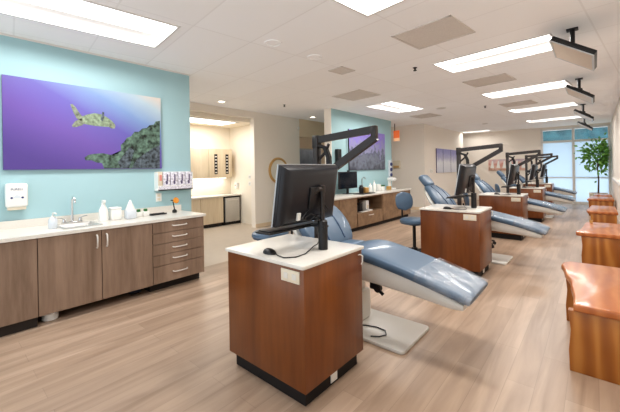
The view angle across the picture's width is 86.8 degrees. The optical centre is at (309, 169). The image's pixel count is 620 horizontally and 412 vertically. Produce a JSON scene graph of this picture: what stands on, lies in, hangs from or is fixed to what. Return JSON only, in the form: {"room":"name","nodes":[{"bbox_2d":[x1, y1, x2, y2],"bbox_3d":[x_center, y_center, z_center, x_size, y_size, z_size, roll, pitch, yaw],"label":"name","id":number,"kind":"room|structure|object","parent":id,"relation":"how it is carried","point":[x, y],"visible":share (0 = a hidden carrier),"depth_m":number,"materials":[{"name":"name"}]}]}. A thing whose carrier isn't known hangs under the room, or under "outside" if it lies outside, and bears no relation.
{"room":"dental clinic","nodes":[
{"label":"dental clinic","id":0,"kind":"room"},
{"bbox_2d":[0,35,190,221],"bbox_3d":[-3.182,0.041,3.382,0.120,2.870,4.130,-1,0,41],"label":"wall","id":1,"kind":"structure","parent":0,"point":[49,191],"depth_m":3.97,"materials":[{"name":"blue paint"}]},
{"bbox_2d":[4,183,27,210],"bbox_3d":[-3.032,0.281,3.388,0.092,0.275,0.176,-1,0,41],"label":"dispenser","id":2,"kind":"object","parent":1,"relation":"attached to","point":[16,194],"visible":1,"depth_m":3.36,"materials":[{"name":"white plastic"}]},
{"bbox_2d":[7,207,25,210],"bbox_3d":[-3.032,0.401,3.390,0.065,0.035,0.150,-1,0,41],"label":"tray","id":3,"kind":"object","parent":2,"relation":"on","point":[8,208],"depth_m":3.36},
{"bbox_2d":[1,74,161,169],"bbox_3d":[-2.600,-0.490,3.942,0.037,0.970,1.610,-1,0,41],"label":"picture","id":4,"kind":"object","parent":1,"relation":"attached to","point":[47,125],"visible":1,"depth_m":3.79,"materials":[{"name":"purple"}]},
{"bbox_2d":[0,204,180,229],"bbox_3d":[-2.851,0.566,3.639,0.020,0.083,2.980,-1,0,41],"label":"backsplash","id":5,"kind":"structure","parent":1,"relation":"attached to","point":[4,225],"depth_m":3.69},
{"bbox_2d":[0,33,188,75],"bbox_3d":[-3.158,-1.385,3.340,0.008,0.020,4.130,-1,0,41],"label":"trim","id":6,"kind":"structure","parent":1,"relation":"attached to","point":[4,34],"depth_m":3.91,"materials":[{"name":"paint"}]},
{"bbox_2d":[154,171,192,190],"bbox_3d":[-1.924,0.159,4.649,0.112,0.260,0.512,-1,0,41],"label":"holder","id":7,"kind":"object","parent":1,"relation":"attached to","point":[187,186],"visible":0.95,"depth_m":4.55,"materials":[{"name":"white plastic"}]},
{"bbox_2d":[162,172,169,185],"bbox_3d":[-2.006,0.154,4.555,0.086,0.240,0.096,-1,0,41],"label":"glove box","id":8,"kind":"object","parent":7,"relation":"in","point":[165,175],"visible":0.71,"depth_m":4.52,"materials":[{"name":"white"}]},
{"bbox_2d":[170,172,177,184],"bbox_3d":[-1.935,0.153,4.636,0.086,0.240,0.096,-1,0,41],"label":"glove box","id":9,"kind":"object","parent":7,"relation":"in","point":[173,175],"visible":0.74,"depth_m":4.60,"materials":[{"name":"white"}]},
{"bbox_2d":[178,172,184,184],"bbox_3d":[-1.864,0.152,4.718,0.086,0.240,0.096,-1,0,41],"label":"glove box","id":10,"kind":"object","parent":7,"relation":"in","point":[181,175],"visible":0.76,"depth_m":4.69,"materials":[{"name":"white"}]},
{"bbox_2d":[185,172,191,184],"bbox_3d":[-1.793,0.150,4.799,0.086,0.240,0.096,-1,0,41],"label":"glove box","id":11,"kind":"object","parent":7,"relation":"in","point":[188,175],"visible":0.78,"depth_m":4.77,"materials":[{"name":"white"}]},
{"bbox_2d":[190,124,230,195],"bbox_3d":[-3.570,0.047,7.820,0.150,2.870,4.120,-1,0,41],"label":"wall","id":12,"kind":"structure","parent":0,"point":[209,137],"depth_m":8.75,"materials":[{"name":"beige paint"}]},
{"bbox_2d":[190,148,231,178],"bbox_3d":[-2.931,-0.149,8.196,0.319,0.760,2.130,-1,0,41],"label":"upper cabinet","id":13,"kind":"object","parent":12,"relation":"attached to","point":[205,163],"visible":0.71,"depth_m":8.42,"materials":[{"name":"brown wood"}]},
{"bbox_2d":[190,111,249,127],"bbox_3d":[-3.152,-1.195,7.373,1.400,0.100,4.220,-1,0,41],"label":"ceiling","id":14,"kind":"structure","parent":0,"point":[242,121],"depth_m":7.90,"materials":[{"name":"beige paint"}]},
{"bbox_2d":[190,116,238,125],"bbox_3d":[-2.467,-1.148,7.824,0.720,0.017,1.360,-1,0,41],"label":"recessed light","id":15,"kind":"object","parent":14,"relation":"in","point":[192,119],"visible":0.64,"depth_m":7.80,"materials":[{"name":"white plastic"}]},
{"bbox_2d":[190,102,253,118],"bbox_3d":[-2.701,-1.323,6.713,0.150,0.160,3.820,-1,0,41],"label":"lintel","id":16,"kind":"object","parent":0,"point":[195,107],"visible":0.36,"depth_m":7.41,"materials":[{"name":"beige paint"}]},
{"bbox_2d":[230,125,251,223],"bbox_3d":[-1.786,0.016,8.920,1.400,2.870,0.120,-1,0,41],"label":"wall","id":17,"kind":"structure","parent":0,"point":[239,136],"depth_m":8.88,"materials":[{"name":"beige paint"}]},
{"bbox_2d":[250,112,323,227],"bbox_3d":[0.360,-0.021,10.208,0.150,2.870,5.440,-1,0,41],"label":"wall","id":18,"kind":"structure","parent":0,"point":[271,136],"depth_m":8.46,"materials":[{"name":"beige paint"}]},
{"bbox_2d":[269,157,286,182],"bbox_3d":[-0.826,0.024,8.695,0.045,0.690,0.690,-1,0,41],"label":"round mirror","id":19,"kind":"object","parent":18,"relation":"attached to","point":[273,164],"visible":0.49,"depth_m":8.58,"materials":[{"name":"gold metal"}]},
{"bbox_2d":[0,199,619,411],"bbox_3d":[1.051,1.452,8.649,11.000,0.100,17.600,-1,0,41],"label":"floor","id":20,"kind":"structure","parent":0,"point":[167,349],"depth_m":2.53,"materials":[{"name":"brown wood"}]},
{"bbox_2d":[0,238,37,336],"bbox_3d":[-3.170,1.060,2.776,0.655,0.830,1.245,-1,0,41],"label":"base cabinet","id":21,"kind":"object","parent":20,"relation":"on","point":[18,259],"visible":0.98,"depth_m":2.93,"materials":[{"name":"beige laminate"}]},
{"bbox_2d":[0,204,205,242],"bbox_3d":[-2.605,0.578,3.425,0.671,0.115,2.980,-1,0,41],"label":"countertop","id":22,"kind":"structure","parent":21,"relation":"on","point":[26,229],"depth_m":3.54,"materials":[{"name":"stone"}]},
{"bbox_2d":[48,212,57,228],"bbox_3d":[-2.625,0.520,3.349,0.086,0.166,0.076,-1,0,41],"label":"soap bottle","id":23,"kind":"object","parent":22,"relation":"on","point":[52,222],"visible":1,"depth_m":3.33,"materials":[{"name":"white plastic"}]},
{"bbox_2d":[57,197,86,223],"bbox_3d":[-2.655,0.454,3.679,0.143,0.300,0.282,-1,0,41],"label":"faucet","id":24,"kind":"object","parent":22,"relation":"on","point":[73,199],"visible":0.98,"depth_m":3.70,"materials":[{"name":"silver metal"}]},
{"bbox_2d":[58,221,102,228],"bbox_3d":[-2.499,0.612,3.546,0.390,0.033,0.350,-1,0,41],"label":"sink","id":25,"kind":"object","parent":22,"relation":"in","point":[87,223],"visible":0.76,"depth_m":3.62,"materials":[{"name":"ceramic"}]},
{"bbox_2d":[59,222,97,227],"bbox_3d":[-2.499,0.613,3.546,0.340,0.031,0.300,-1,0,41],"label":"basin","id":26,"kind":"object","parent":25,"relation":"in","point":[79,224],"depth_m":3.63,"materials":[{"name":"ceramic"}]},
{"bbox_2d":[99,200,107,221],"bbox_3d":[-2.406,0.477,3.821,0.098,0.245,0.096,-1,0,41],"label":"spray bottle","id":27,"kind":"object","parent":22,"relation":"on","point":[103,211],"visible":1,"depth_m":3.79,"materials":[{"name":"white plastic"}]},
{"bbox_2d":[108,206,121,219],"bbox_3d":[-2.332,0.523,3.923,0.126,0.150,0.116,-1,0,41],"label":"box","id":28,"kind":"object","parent":22,"relation":"on","point":[115,213],"visible":1,"depth_m":3.88,"materials":[{"name":"white plastic"}]},
{"bbox_2d":[124,200,136,218],"bbox_3d":[-2.184,0.483,3.986,0.110,0.225,0.110,-1,0,41],"label":"bottle","id":29,"kind":"object","parent":22,"relation":"on","point":[130,211],"visible":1,"depth_m":3.95,"materials":[{"name":"white plastic"}]},
{"bbox_2d":[41,312,58,321],"bbox_3d":[-2.547,1.419,3.216,0.144,0.092,0.144,-1,0,41],"label":"canister","id":30,"kind":"object","parent":20,"relation":"on","point":[52,316],"visible":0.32,"depth_m":3.16,"materials":[{"name":"white plastic"}]},
{"bbox_2d":[37,223,152,316],"bbox_3d":[-2.403,1.047,3.628,0.696,0.830,1.043,-1,0,41],"label":"base cabinet","id":31,"kind":"object","parent":20,"relation":"on","point":[76,269],"visible":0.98,"depth_m":3.36,"materials":[{"name":"beige laminate"}]},
{"bbox_2d":[143,216,203,291],"bbox_3d":[-1.844,1.037,4.272,0.695,0.830,0.659,-1,0,41],"label":"base cabinet","id":32,"kind":"object","parent":20,"relation":"on","point":[177,245],"visible":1,"depth_m":4.05,"materials":[{"name":"beige laminate"}]},
{"bbox_2d":[191,197,223,227],"bbox_3d":[-3.050,1.098,7.922,0.463,0.750,1.930,-1,0,41],"label":"base cabinet","id":33,"kind":"object","parent":20,"relation":"on","point":[212,207],"visible":0.41,"depth_m":8.22,"materials":[{"name":"brown wood"}]},
{"bbox_2d":[191,193,240,199],"bbox_3d":[-2.864,0.699,8.128,0.486,0.038,2.495,-1,0,41],"label":"countertop","id":34,"kind":"structure","parent":33,"relation":"on","point":[228,194],"depth_m":8.45,"materials":[{"name":"stone"}]},
{"bbox_2d":[222,195,239,224],"bbox_3d":[-2.213,1.081,8.847,0.503,0.735,0.545,-1,0,41],"label":"fridge","id":35,"kind":"object","parent":20,"relation":"on","point":[231,204],"visible":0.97,"depth_m":8.67,"materials":[{"name":"metal"}]},
{"bbox_2d":[252,228,292,240],"bbox_3d":[-0.473,0.878,3.926,0.575,1.100,0.550,-1,0,-4],"label":"stool","id":36,"kind":"object","parent":20,"relation":"on","point":[255,236],"visible":0.16,"depth_m":3.77,"materials":[{"name":"blue leather"}]},
{"bbox_2d":[225,234,363,405],"bbox_3d":[-0.108,0.994,2.402,0.805,0.857,0.660,-1,0,41],"label":"base cabinet","id":37,"kind":"object","parent":20,"relation":"on","point":[296,324],"visible":0.98,"depth_m":2.13,"materials":[{"name":"brown wood"}]},
{"bbox_2d":[263,227,317,257],"bbox_3d":[-0.094,0.494,2.301,0.281,0.140,0.428,-1,0,41],"label":"computer mouse","id":38,"kind":"object","parent":37,"relation":"on","point":[269,251],"visible":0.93,"depth_m":2.19,"materials":[{"name":"black plastic"}]},
{"bbox_2d":[281,268,299,284],"bbox_3d":[-0.120,0.645,1.984,0.155,0.075,0.007,-1,0,41],"label":"outlet plate","id":39,"kind":"object","parent":37,"relation":"attached to","point":[290,276],"depth_m":1.98,"materials":[{"name":"plastic"}]},
{"bbox_2d":[255,164,337,249],"bbox_3d":[-0.043,0.263,2.312,0.264,0.602,0.668,-1,0,41],"label":"monitor","id":40,"kind":"object","parent":37,"relation":"on","point":[304,193],"visible":1,"depth_m":2.22,"materials":[{"name":"black plastic"}]},
{"bbox_2d":[255,221,328,235],"bbox_3d":[-0.077,0.403,2.273,0.260,0.019,0.560,-1,0,41],"label":"keyboard tray","id":41,"kind":"object","parent":40,"relation":"on","point":[322,227],"depth_m":2.27,"materials":[{"name":"grey plastic"}]},
{"bbox_2d":[330,371,336,382],"bbox_3d":[0.159,1.372,2.175,0.006,0.060,0.070,-1,0,41],"label":"outlet","id":42,"kind":"object","parent":37,"relation":"attached to","point":[333,378],"depth_m":2.17,"materials":[{"name":"white plastic"}]},
{"bbox_2d":[312,125,378,237],"bbox_3d":[0.224,0.546,2.609,0.680,1.740,0.290,-1,0,41],"label":"mechanical arm","id":43,"kind":"object","parent":20,"relation":"on","point":[317,140],"visible":0.46,"depth_m":2.61,"materials":[{"name":"black plastic"}]},
{"bbox_2d":[334,190,410,231],"bbox_3d":[1.339,1.012,8.193,0.713,0.770,4.100,-1,0,41],"label":"base cabinet","id":44,"kind":"object","parent":20,"relation":"on","point":[384,207],"visible":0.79,"depth_m":8.10,"materials":[{"name":"brown wood"}]},
{"bbox_2d":[359,200,368,209],"bbox_3d":[1.331,0.876,8.065,0.203,0.240,0.140,-1,0,41],"label":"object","id":45,"kind":"object","parent":44,"relation":"in","point":[365,202],"visible":0.58,"depth_m":8.00,"materials":[{"name":"white plastic"}]},
{"bbox_2d":[334,188,411,200],"bbox_3d":[1.333,0.606,8.205,0.701,0.038,4.160,-1,0,41],"label":"countertop","id":46,"kind":"structure","parent":44,"relation":"on","point":[337,196],"depth_m":7.83,"materials":[{"name":"stone"}]},
{"bbox_2d":[338,171,356,193],"bbox_3d":[0.922,0.323,7.975,0.160,0.540,0.720,-1,0,44],"label":"desktop monitor","id":47,"kind":"object","parent":46,"relation":"on","point":[346,180],"visible":0.86,"depth_m":7.93,"materials":[{"name":"black plastic"}]},
{"bbox_2d":[293,206,487,354],"bbox_3d":[0.545,0.764,2.955,1.819,1.293,0.741,-1,0,41],"label":"dental chair","id":48,"kind":"object","parent":20,"relation":"on","point":[388,264],"visible":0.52,"depth_m":2.65,"materials":[{"name":"leather"}]},
{"bbox_2d":[395,192,420,251],"bbox_3d":[1.689,0.881,5.265,0.550,1.020,0.575,-1,0,-29],"label":"stool","id":49,"kind":"object","parent":20,"relation":"on","point":[404,200],"visible":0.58,"depth_m":5.34,"materials":[{"name":"blue leather"}]},
{"bbox_2d":[419,175,456,204],"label":"dental chair","id":50,"kind":"object","parent":20,"relation":"on","point":[434,194],"depth_m":5.46,"materials":[{"name":"blue leather"}]},
{"bbox_2d":[419,204,492,277],"bbox_3d":[2.033,0.956,4.568,0.805,0.857,0.660,-1,0,41],"label":"base cabinet","id":51,"kind":"object","parent":20,"relation":"on","point":[462,239],"visible":0.96,"depth_m":4.30,"materials":[{"name":"brown wood"}]},
{"bbox_2d":[446,164,476,207],"bbox_3d":[2.102,0.226,4.476,0.264,0.602,0.668,-1,0,41],"label":"monitor","id":52,"kind":"object","parent":51,"relation":"on","point":[465,183],"visible":0.98,"depth_m":4.36,"materials":[{"name":"black plastic"}]},
{"bbox_2d":[446,195,475,198],"bbox_3d":[2.067,0.365,4.436,0.260,0.019,0.560,-1,0,41],"label":"keyboard tray","id":53,"kind":"object","parent":52,"relation":"on","point":[455,196],"depth_m":4.42,"materials":[{"name":"grey plastic"}]},
{"bbox_2d":[463,214,475,220],"bbox_3d":[2.022,0.607,4.151,0.155,0.075,0.007,-1,0,41],"label":"outlet plate","id":54,"kind":"object","parent":51,"relation":"attached to","point":[466,217],"depth_m":4.15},
{"bbox_2d":[456,143,502,204],"bbox_3d":[2.407,0.508,4.740,0.680,1.740,0.290,-1,0,41],"label":"post","id":55,"kind":"object","parent":20,"relation":"on","point":[500,145],"visible":0.44,"depth_m":4.76,"materials":[{"name":"black metal"}]},
{"bbox_2d":[463,193,495,247],"bbox_3d":[3.080,0.871,5.977,0.575,0.990,0.550,-1,0,16],"label":"stool","id":56,"kind":"object","parent":20,"relation":"on","point":[466,198],"visible":0.23,"depth_m":5.89,"materials":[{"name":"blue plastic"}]},
{"bbox_2d":[475,174,495,192],"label":"dental chair","id":57,"kind":"object","parent":20,"relation":"on","point":[482,186],"depth_m":7.49,"materials":[{"name":"blue leather"}]},
{"bbox_2d":[478,192,528,239],"bbox_3d":[3.937,0.923,6.675,0.805,0.857,0.660,-1,0,41],"label":"base cabinet","id":58,"kind":"object","parent":20,"relation":"on","point":[515,204],"visible":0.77,"depth_m":6.41,"materials":[{"name":"brown wood"}]},
{"bbox_2d":[501,164,520,193],"bbox_3d":[3.989,0.193,6.479,0.264,0.602,0.668,-1,0,41],"label":"monitor","id":59,"kind":"object","parent":58,"relation":"on","point":[514,172],"visible":1,"depth_m":6.32,"materials":[{"name":"black plastic"}]},
{"bbox_2d":[496,170,516,185],"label":"dental chair","id":60,"kind":"object","parent":20,"relation":"on","point":[500,173],"depth_m":9.59,"materials":[{"name":"blue plastic"}]},
{"bbox_2d":[491,210,549,264],"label":"dental chair","id":61,"kind":"object","parent":20,"relation":"on","point":[500,221],"depth_m":4.70,"materials":[{"name":"leather"}]},
{"bbox_2d":[505,150,540,192],"bbox_3d":[4.375,0.474,6.791,0.680,1.740,0.290,-1,0,41],"label":"post","id":62,"kind":"object","parent":20,"relation":"on","point":[507,154],"visible":0.44,"depth_m":6.87,"materials":[{"name":"black metal"}]},
{"bbox_2d":[509,186,545,221],"bbox_3d":[5.694,0.892,8.620,0.805,0.857,0.660,-1,0,41],"label":"base cabinet","id":63,"kind":"object","parent":20,"relation":"on","point":[538,193],"visible":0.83,"depth_m":8.27,"materials":[{"name":"brown wood"}]},
{"bbox_2d":[524,164,538,186],"bbox_3d":[5.774,0.161,8.518,0.264,0.602,0.668,-1,0,41],"label":"monitor","id":64,"kind":"object","parent":63,"relation":"on","point":[534,167],"visible":0.94,"depth_m":8.34,"materials":[{"name":"black plastic"}]},
{"bbox_2d":[525,153,552,186],"bbox_3d":[6.087,0.444,8.775,0.680,1.740,0.290,-1,0,41],"label":"post","id":65,"kind":"object","parent":20,"relation":"on","point":[527,171],"visible":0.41,"depth_m":8.88,"materials":[{"name":"black metal"}]},
{"bbox_2d":[523,182,554,203],"bbox_3d":[7.384,0.863,10.595,0.805,0.857,0.660,-1,0,41],"label":"base cabinet","id":66,"kind":"object","parent":20,"relation":"on","point":[549,186],"visible":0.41,"depth_m":10.25,"materials":[{"name":"brown wood"}]},
{"bbox_2d":[538,164,547,182],"bbox_3d":[7.449,0.132,10.506,0.264,0.602,0.668,-1,0,41],"label":"monitor","id":67,"kind":"object","parent":66,"relation":"on","point":[544,166],"visible":0.98,"depth_m":10.33,"materials":[{"name":"black plastic"}]},
{"bbox_2d":[535,155,557,177],"bbox_3d":[7.747,0.415,10.777,0.680,1.740,0.290,-1,0,41],"label":"post","id":68,"kind":"object","parent":20,"relation":"on","point":[556,156],"visible":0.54,"depth_m":10.82,"materials":[{"name":"black metal"}]},
{"bbox_2d":[528,198,566,214],"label":"dental chair","id":69,"kind":"object","parent":20,"relation":"on","point":[535,205],"depth_m":6.74,"materials":[{"name":"leather"}]},
{"bbox_2d":[544,191,575,217],"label":"dental chair","id":70,"kind":"object","parent":20,"relation":"on","point":[552,196],"depth_m":8.72,"materials":[{"name":"leather"}]},
{"bbox_2d":[554,187,576,195],"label":"dental chair","id":71,"kind":"object","parent":20,"relation":"on","point":[562,191],"depth_m":10.67,"materials":[{"name":"leather"}]},
{"bbox_2d":[561,261,619,384],"bbox_3d":[2.353,1.143,2.597,0.627,0.472,1.260,-1,0,41],"label":"bench","id":72,"kind":"object","parent":20,"relation":"on","point":[593,291],"visible":1,"depth_m":2.23,"materials":[{"name":"brown wood"}]},
{"bbox_2d":[573,132,610,196],"bbox_3d":[9.597,-0.018,11.177,0.975,2.542,1.814,-1,0,41],"label":"potted tree","id":73,"kind":"object","parent":20,"relation":"on","point":[602,150],"visible":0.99,"depth_m":11.00,"materials":[{"name":"green plant"}]},
{"bbox_2d":[576,222,619,267],"bbox_3d":[4.383,1.109,4.906,0.591,0.470,1.170,-1,0,41],"label":"bench","id":74,"kind":"object","parent":20,"relation":"on","point":[600,241],"visible":0.97,"depth_m":4.53,"materials":[{"name":"brown wood"}]},
{"bbox_2d":[587,196,614,215],"bbox_3d":[8.279,1.041,9.349,0.560,0.470,1.050,-1,0,41],"label":"bench","id":75,"kind":"object","parent":20,"relation":"on","point":[593,200],"visible":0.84,"depth_m":9.01,"materials":[{"name":"brown wood"}]},
{"bbox_2d":[587,205,617,223],"bbox_3d":[6.287,1.075,7.073,0.480,0.470,1.300,-1,0,41],"label":"bench","id":76,"kind":"object","parent":20,"relation":"on","point":[600,214],"visible":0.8,"depth_m":6.63,"materials":[{"name":"brown wood"}]},
{"bbox_2d":[0,0,619,133],"bbox_3d":[2.009,-1.485,8.511,20.500,0.001,16.200,-1,0,-43],"label":"ceiling","id":77,"kind":"structure","parent":0,"point":[221,47],"depth_m":4.12,"materials":[{"name":"tile"}]},
{"bbox_2d":[0,0,180,47],"bbox_3d":[-2.049,-1.460,3.084,1.374,0.108,0.744,-1,0,-42],"label":"light","id":78,"kind":"object","parent":77,"relation":"attached to","point":[86,16],"visible":0.86,"depth_m":3.19,"materials":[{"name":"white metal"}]},
{"bbox_2d":[264,39,281,46],"bbox_3d":[-0.421,-1.436,3.736,0.204,0.011,0.204,-1,0,41],"label":"ceiling speaker","id":79,"kind":"object","parent":77,"relation":"attached to","point":[272,42],"visible":1,"depth_m":3.73,"materials":[{"name":"plastic"}]},
{"bbox_2d":[307,54,322,59],"bbox_3d":[0.062,-1.445,4.231,0.204,0.011,0.204,-1,0,41],"label":"ceiling speaker","id":80,"kind":"object","parent":77,"relation":"attached to","point":[313,56],"visible":1,"depth_m":4.22,"materials":[{"name":"plastic"}]},
{"bbox_2d":[328,66,354,74],"bbox_3d":[0.467,-1.452,4.819,0.300,0.011,0.260,-1,0,-42],"label":"ceiling vent","id":81,"kind":"object","parent":77,"relation":"in","point":[341,70],"visible":1,"depth_m":4.81,"materials":[{"name":"metal"}]},
{"bbox_2d":[332,68,351,73],"bbox_3d":[0.467,-1.455,4.819,0.260,0.005,0.220,-1,0,-43],"label":"grille","id":82,"kind":"object","parent":81,"relation":"attached to","point":[336,70],"depth_m":4.82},
{"bbox_2d":[332,89,380,100],"bbox_3d":[0.911,-1.460,6.473,0.660,0.011,0.700,-1,0,-43],"label":"ceiling vent","id":83,"kind":"object","parent":77,"relation":"in","point":[359,94],"visible":1,"depth_m":6.46,"materials":[{"name":"metal"}]},
{"bbox_2d":[332,0,405,16],"bbox_3d":[0.750,-1.509,2.386,0.704,0.108,1.374,-1,0,-43],"label":"light","id":84,"kind":"object","parent":77,"relation":"attached to","point":[367,8],"visible":1,"depth_m":2.97,"materials":[{"name":"white plastic"}]},
{"bbox_2d":[364,101,424,112],"bbox_3d":[2.048,-1.532,7.843,1.444,0.108,0.744,-1,0,-42],"label":"light","id":85,"kind":"object","parent":77,"relation":"attached to","point":[392,106],"visible":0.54,"depth_m":8.07,"materials":[{"name":"white plastic"}]},
{"bbox_2d":[393,124,399,140],"bbox_3d":[2.824,-1.214,10.711,0.200,0.570,0.032,-1,0,41],"label":"hanging sign","id":86,"kind":"object","parent":77,"relation":"hanging from","point":[396,133],"visible":1,"depth_m":10.70,"materials":[{"name":"orange"}]},
{"bbox_2d":[409,113,441,118],"bbox_3d":[3.238,-1.500,9.181,0.640,0.011,0.640,-1,0,-42],"label":"ceiling vent","id":87,"kind":"object","parent":77,"relation":"in","point":[427,115],"visible":1,"depth_m":9.14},
{"bbox_2d":[412,114,439,117],"bbox_3d":[3.238,-1.503,9.181,0.600,0.005,0.600,-1,0,-43],"label":"grille","id":88,"kind":"object","parent":87,"relation":"attached to","point":[421,115],"depth_m":9.15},
{"bbox_2d":[391,15,475,49],"bbox_3d":[1.335,-1.467,3.561,0.600,0.011,0.660,-1,0,-43],"label":"ceiling vent","id":89,"kind":"object","parent":77,"relation":"in","point":[447,28],"visible":1,"depth_m":3.53,"materials":[{"name":"metal"}]},
{"bbox_2d":[462,73,516,87],"bbox_3d":[3.025,-1.496,5.537,0.560,0.011,0.660,-1,0,-42],"label":"ceiling vent","id":90,"kind":"object","parent":77,"relation":"in","point":[500,78],"visible":1,"depth_m":5.52,"materials":[{"name":"metal"}]},
{"bbox_2d":[432,33,553,72],"bbox_3d":[2.415,-1.538,4.317,0.664,0.108,1.374,-1,0,-42],"label":"light","id":91,"kind":"object","parent":77,"relation":"attached to","point":[538,44],"visible":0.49,"depth_m":4.39,"materials":[{"name":"white plastic"}]},
{"bbox_2d":[498,100,537,107],"bbox_3d":[4.842,-1.528,7.627,0.560,0.011,0.660,-1,0,-42],"label":"ceiling vent","id":92,"kind":"object","parent":77,"relation":"in","point":[526,102],"visible":1,"depth_m":7.61,"materials":[{"name":"metal"}]},
{"bbox_2d":[480,79,572,98],"bbox_3d":[4.106,-1.568,6.279,0.644,0.108,1.374,-1,0,-43],"label":"light","id":93,"kind":"object","parent":77,"relation":"attached to","point":[561,83],"visible":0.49,"depth_m":6.39,"materials":[{"name":"white plastic"}]},
{"bbox_2d":[508,101,578,112],"bbox_3d":[5.807,-1.598,8.205,0.664,0.108,1.374,-1,0,-42],"label":"light","id":94,"kind":"object","parent":77,"relation":"attached to","point":[566,104],"visible":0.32,"depth_m":8.33,"materials":[{"name":"white plastic"}]},
{"bbox_2d":[527,115,581,122],"bbox_3d":[7.625,-1.629,10.282,0.664,0.108,1.374,-1,0,-42],"label":"light","id":95,"kind":"object","parent":77,"relation":"attached to","point":[575,116],"visible":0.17,"depth_m":10.43,"materials":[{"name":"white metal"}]},
{"bbox_2d":[549,27,596,70],"bbox_3d":[2.814,-1.293,3.497,0.368,0.410,0.694,-1,0,41],"label":"television","id":96,"kind":"object","parent":77,"relation":"hanging from","point":[572,52],"visible":1,"depth_m":3.40,"materials":[{"name":"black plastic"}]},
{"bbox_2d":[565,78,594,103],"bbox_3d":[4.537,-1.323,5.511,0.368,0.410,0.694,-1,0,41],"label":"television","id":97,"kind":"object","parent":77,"relation":"hanging from","point":[578,92],"visible":1,"depth_m":5.42,"materials":[{"name":"black plastic"}]},
{"bbox_2d":[573,104,593,121],"bbox_3d":[6.559,-1.359,7.860,0.368,0.410,0.694,-1,0,41],"label":"television","id":98,"kind":"object","parent":77,"relation":"hanging from","point":[583,114],"visible":1,"depth_m":7.73,"materials":[{"name":"black plastic"}]},
{"bbox_2d":[577,118,592,130],"bbox_3d":[8.373,-1.390,9.993,0.368,0.410,0.694,-1,0,41],"label":"television","id":99,"kind":"object","parent":77,"relation":"hanging from","point":[583,124],"visible":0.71,"depth_m":9.82,"materials":[{"name":"black plastic"}]},
{"bbox_2d":[299,137,324,163],"bbox_3d":[-0.658,-0.004,14.219,0.150,2.870,9.400,-1,0,41],"label":"wall","id":100,"kind":"structure","parent":0,"point":[305,143],"depth_m":14.80,"materials":[{"name":"beige paint"}]},
{"bbox_2d":[300,148,312,163],"bbox_3d":[-0.219,-0.426,14.594,0.032,1.000,2.250,-1,0,41],"label":"panel","id":101,"kind":"object","parent":100,"relation":"attached to","point":[306,155],"visible":0.29,"depth_m":14.64,"materials":[{"name":"silver metal"}]},
{"bbox_2d":[331,108,391,193],"bbox_3d":[1.455,-0.040,9.037,0.180,2.870,3.050,-1,0,41],"label":"wall","id":102,"kind":"structure","parent":0,"point":[341,121],"depth_m":8.74,"materials":[{"name":"blue paint"}]},
{"bbox_2d":[324,108,331,163],"bbox_3d":[0.445,-0.023,7.878,0.195,2.870,0.025,-1,0,41],"label":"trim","id":103,"kind":"structure","parent":102,"relation":"attached to","point":[327,112],"depth_m":7.86,"materials":[{"name":"beige paint"}]},
{"bbox_2d":[335,149,341,161],"bbox_3d":[0.691,-0.302,7.954,0.094,0.380,0.150,-1,0,41],"label":"wall speaker","id":104,"kind":"object","parent":102,"relation":"attached to","point":[338,154],"visible":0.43,"depth_m":7.91,"materials":[{"name":"black plastic"}]},
{"bbox_2d":[349,129,384,169],"bbox_3d":[1.602,-0.513,9.054,0.031,1.050,1.880,-1,0,41],"label":"picture","id":105,"kind":"object","parent":102,"relation":"attached to","point":[372,158],"visible":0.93,"depth_m":9.08,"materials":[{"name":"purple"}]},
{"bbox_2d":[388,160,392,176],"bbox_3d":[2.458,0.007,9.987,0.085,0.580,0.180,-1,0,41],"label":"dispenser","id":106,"kind":"object","parent":102,"relation":"attached to","point":[390,164],"visible":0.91,"depth_m":9.94,"materials":[{"name":"white plastic"}]},
{"bbox_2d":[391,124,426,206],"bbox_3d":[2.416,-0.057,12.116,3.750,2.870,0.140,-1,0,41],"label":"wall","id":107,"kind":"structure","parent":0,"point":[410,150],"depth_m":11.12,"materials":[{"name":"paint"}]},
{"bbox_2d":[426,124,463,205],"bbox_3d":[5.176,-0.105,12.526,0.120,2.870,4.100,-1,0,41],"label":"wall","id":108,"kind":"structure","parent":0,"point":[436,137],"depth_m":12.05,"materials":[{"name":"paint"}]},
{"bbox_2d":[436,148,456,172],"bbox_3d":[5.211,-0.326,12.453,0.033,0.870,2.260,-1,0,41],"label":"picture","id":109,"kind":"object","parent":108,"relation":"attached to","point":[446,160],"visible":0.86,"depth_m":12.28,"materials":[{"name":"purple"}]},
{"bbox_2d":[463,128,540,199],"bbox_3d":[6.540,-0.129,14.818,6.430,2.870,0.150,-1,0,41],"label":"wall","id":110,"kind":"structure","parent":0,"point":[520,140],"depth_m":13.57,"materials":[{"name":"beige paint"}]},
{"bbox_2d":[488,159,524,170],"bbox_3d":[8.053,-0.191,13.382,1.380,0.460,0.032,-1,0,41],"label":"picture","id":111,"kind":"object","parent":110,"relation":"attached to","point":[499,164],"visible":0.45,"depth_m":13.51,"materials":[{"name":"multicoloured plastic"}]},
{"bbox_2d":[540,124,611,203],"bbox_3d":[9.675,-0.149,12.007,1.990,2.800,0.100,-1,0,41],"label":"window","id":112,"kind":"structure","parent":110,"relation":"in","point":[565,172],"depth_m":11.97,"materials":[{"name":"clear glass"}]},
{"bbox_2d":[541,122,609,129],"bbox_3d":[9.692,-1.584,12.056,1.990,0.070,0.150,-1,0,41],"label":"lintel","id":113,"kind":"object","parent":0,"point":[608,122],"visible":0.71,"depth_m":12.01,"materials":[{"name":"beige paint"}]},
{"bbox_2d":[543,127,607,140],"bbox_3d":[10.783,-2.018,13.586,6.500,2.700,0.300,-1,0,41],"label":"transom window","id":114,"kind":"structure","parent":0,"point":[559,135],"depth_m":13.34,"materials":[{"name":"glass"}]},
{"bbox_2d":[610,97,619,223],"bbox_3d":[4.903,-0.101,4.880,0.160,2.870,17.000,-1,0,41],"label":"wall","id":115,"kind":"structure","parent":0,"point":[615,121],"depth_m":8.59,"materials":[{"name":"beige paint"}]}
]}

